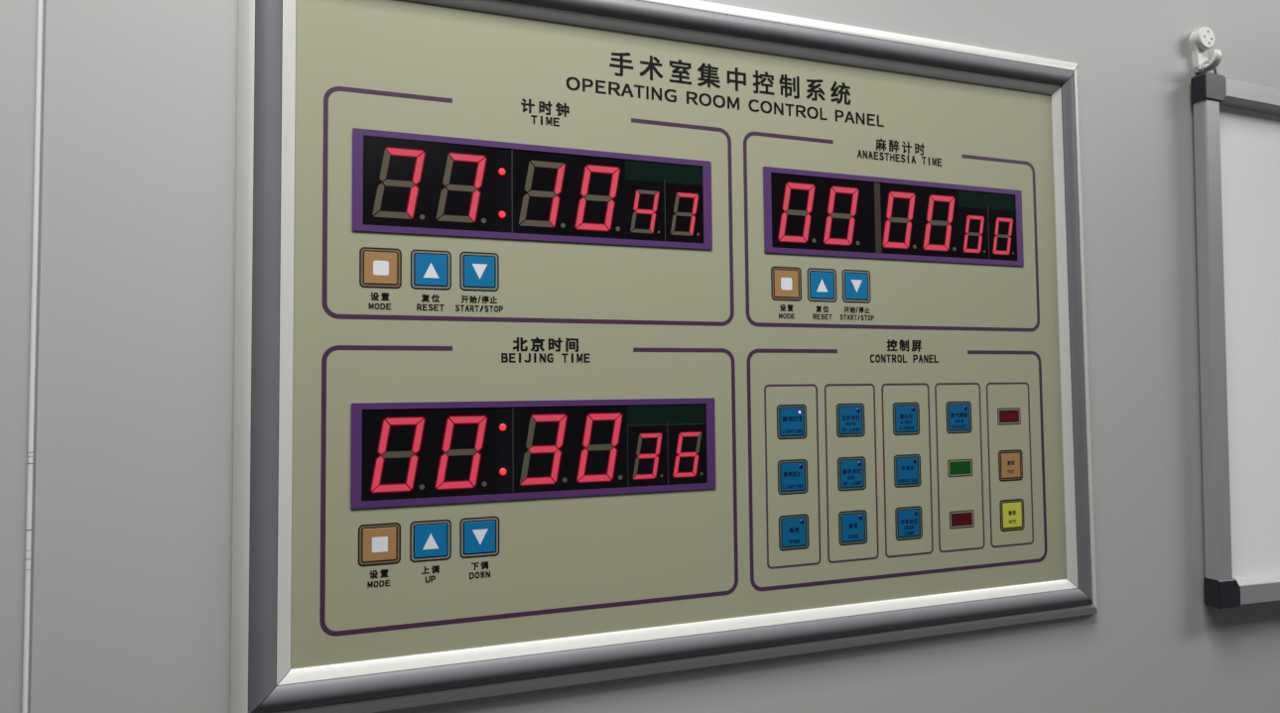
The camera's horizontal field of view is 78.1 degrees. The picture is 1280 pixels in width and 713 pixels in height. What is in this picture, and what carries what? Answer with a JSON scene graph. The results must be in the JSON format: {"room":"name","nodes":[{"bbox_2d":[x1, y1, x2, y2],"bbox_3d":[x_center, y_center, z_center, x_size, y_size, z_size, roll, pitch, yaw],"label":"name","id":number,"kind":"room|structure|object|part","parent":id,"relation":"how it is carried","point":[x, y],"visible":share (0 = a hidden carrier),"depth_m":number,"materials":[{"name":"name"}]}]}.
{"room":"operating room","nodes":[
{"label":"operating room","id":0,"kind":"room"},
{"bbox_2d":[0,0,1279,712],"bbox_3d":[0.330,0.278,0.740,4.800,2.700,0.100,0,-3,-19],"label":"wall","id":1,"kind":"structure","parent":0,"point":[132,591],"depth_m":0.49,"materials":[{"name":"paint"}]},
{"bbox_2d":[21,0,46,712],"bbox_3d":[-0.352,0.173,0.453,0.004,2.696,0.002,0,-3,-19],"label":"trim","id":2,"kind":"structure","parent":1,"relation":"attached to","point":[41,20],"depth_m":0.46,"materials":[{"name":"silver metal"}]},
{"bbox_2d":[230,0,1097,712],"bbox_3d":[0.080,-0.022,0.608,0.707,0.509,0.011,0,-3,-19],"label":"control panel","id":3,"kind":"object","parent":1,"relation":"attached to","point":[576,341],"visible":1,"depth_m":0.58,"materials":[{"name":"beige metal"}]},
{"bbox_3d":[-0.238,-0.023,0.499,0.034,0.509,0.007,0,-3,-19],"label":"frame rail","id":4,"kind":"part","parent":3,"relation":"part of","materials":[{"name":"silver metal"}]},
{"bbox_3d":[0.082,0.215,0.600,0.706,0.034,0.007,0,-3,-19],"label":"frame rail","id":5,"kind":"part","parent":3,"relation":"part of","materials":[{"name":"silver metal"}]},
{"bbox_3d":[0.077,-0.260,0.620,0.706,0.034,0.007,0,-3,-19],"label":"frame rail","id":6,"kind":"part","parent":3,"relation":"part of","materials":[{"name":"silver metal"}]},
{"bbox_3d":[0.398,-0.021,0.721,0.034,0.509,0.007,0,-3,-19],"label":"frame rail","id":7,"kind":"part","parent":3,"relation":"part of","materials":[{"name":"silver metal"}]},
{"bbox_2d":[1189,26,1222,73],"bbox_3d":[0.567,-0.308,0.786,0.022,0.045,0.021,0,-3,-19],"label":"wall hook","id":8,"kind":"object","parent":1,"relation":"attached to","point":[1202,40],"visible":1,"depth_m":0.79,"materials":[{"name":"white plastic"}]},
{"bbox_3d":[0.564,-0.308,0.793,0.022,0.044,0.005,0,-3,-19],"label":"plate","id":9,"kind":"part","parent":8,"relation":"part of","materials":[{"name":"white plastic"}]},
{"bbox_2d":[1190,60,1279,609],"bbox_3d":[0.976,-0.017,0.916,0.903,0.538,0.014,2,-3,-19],"label":"whiteboard","id":10,"kind":"object","parent":8,"relation":"hanging from","point":[1236,123],"visible":1,"depth_m":0.79,"materials":[{"name":"ceramic"}]},
{"bbox_3d":[0.562,-0.019,0.772,0.024,0.519,0.012,2,-3,-19],"label":"frame rail","id":11,"kind":"part","parent":10,"relation":"part of","materials":[{"name":"metal"}]},
{"bbox_3d":[0.978,-0.256,0.928,0.900,0.024,0.012,2,-3,-19],"label":"frame rail","id":12,"kind":"part","parent":10,"relation":"part of","materials":[{"name":"metal"}]},
{"bbox_3d":[0.974,0.239,0.903,0.900,0.024,0.012,2,-3,-19],"label":"frame rail","id":13,"kind":"part","parent":10,"relation":"part of","materials":[{"name":"metal"}]}
]}

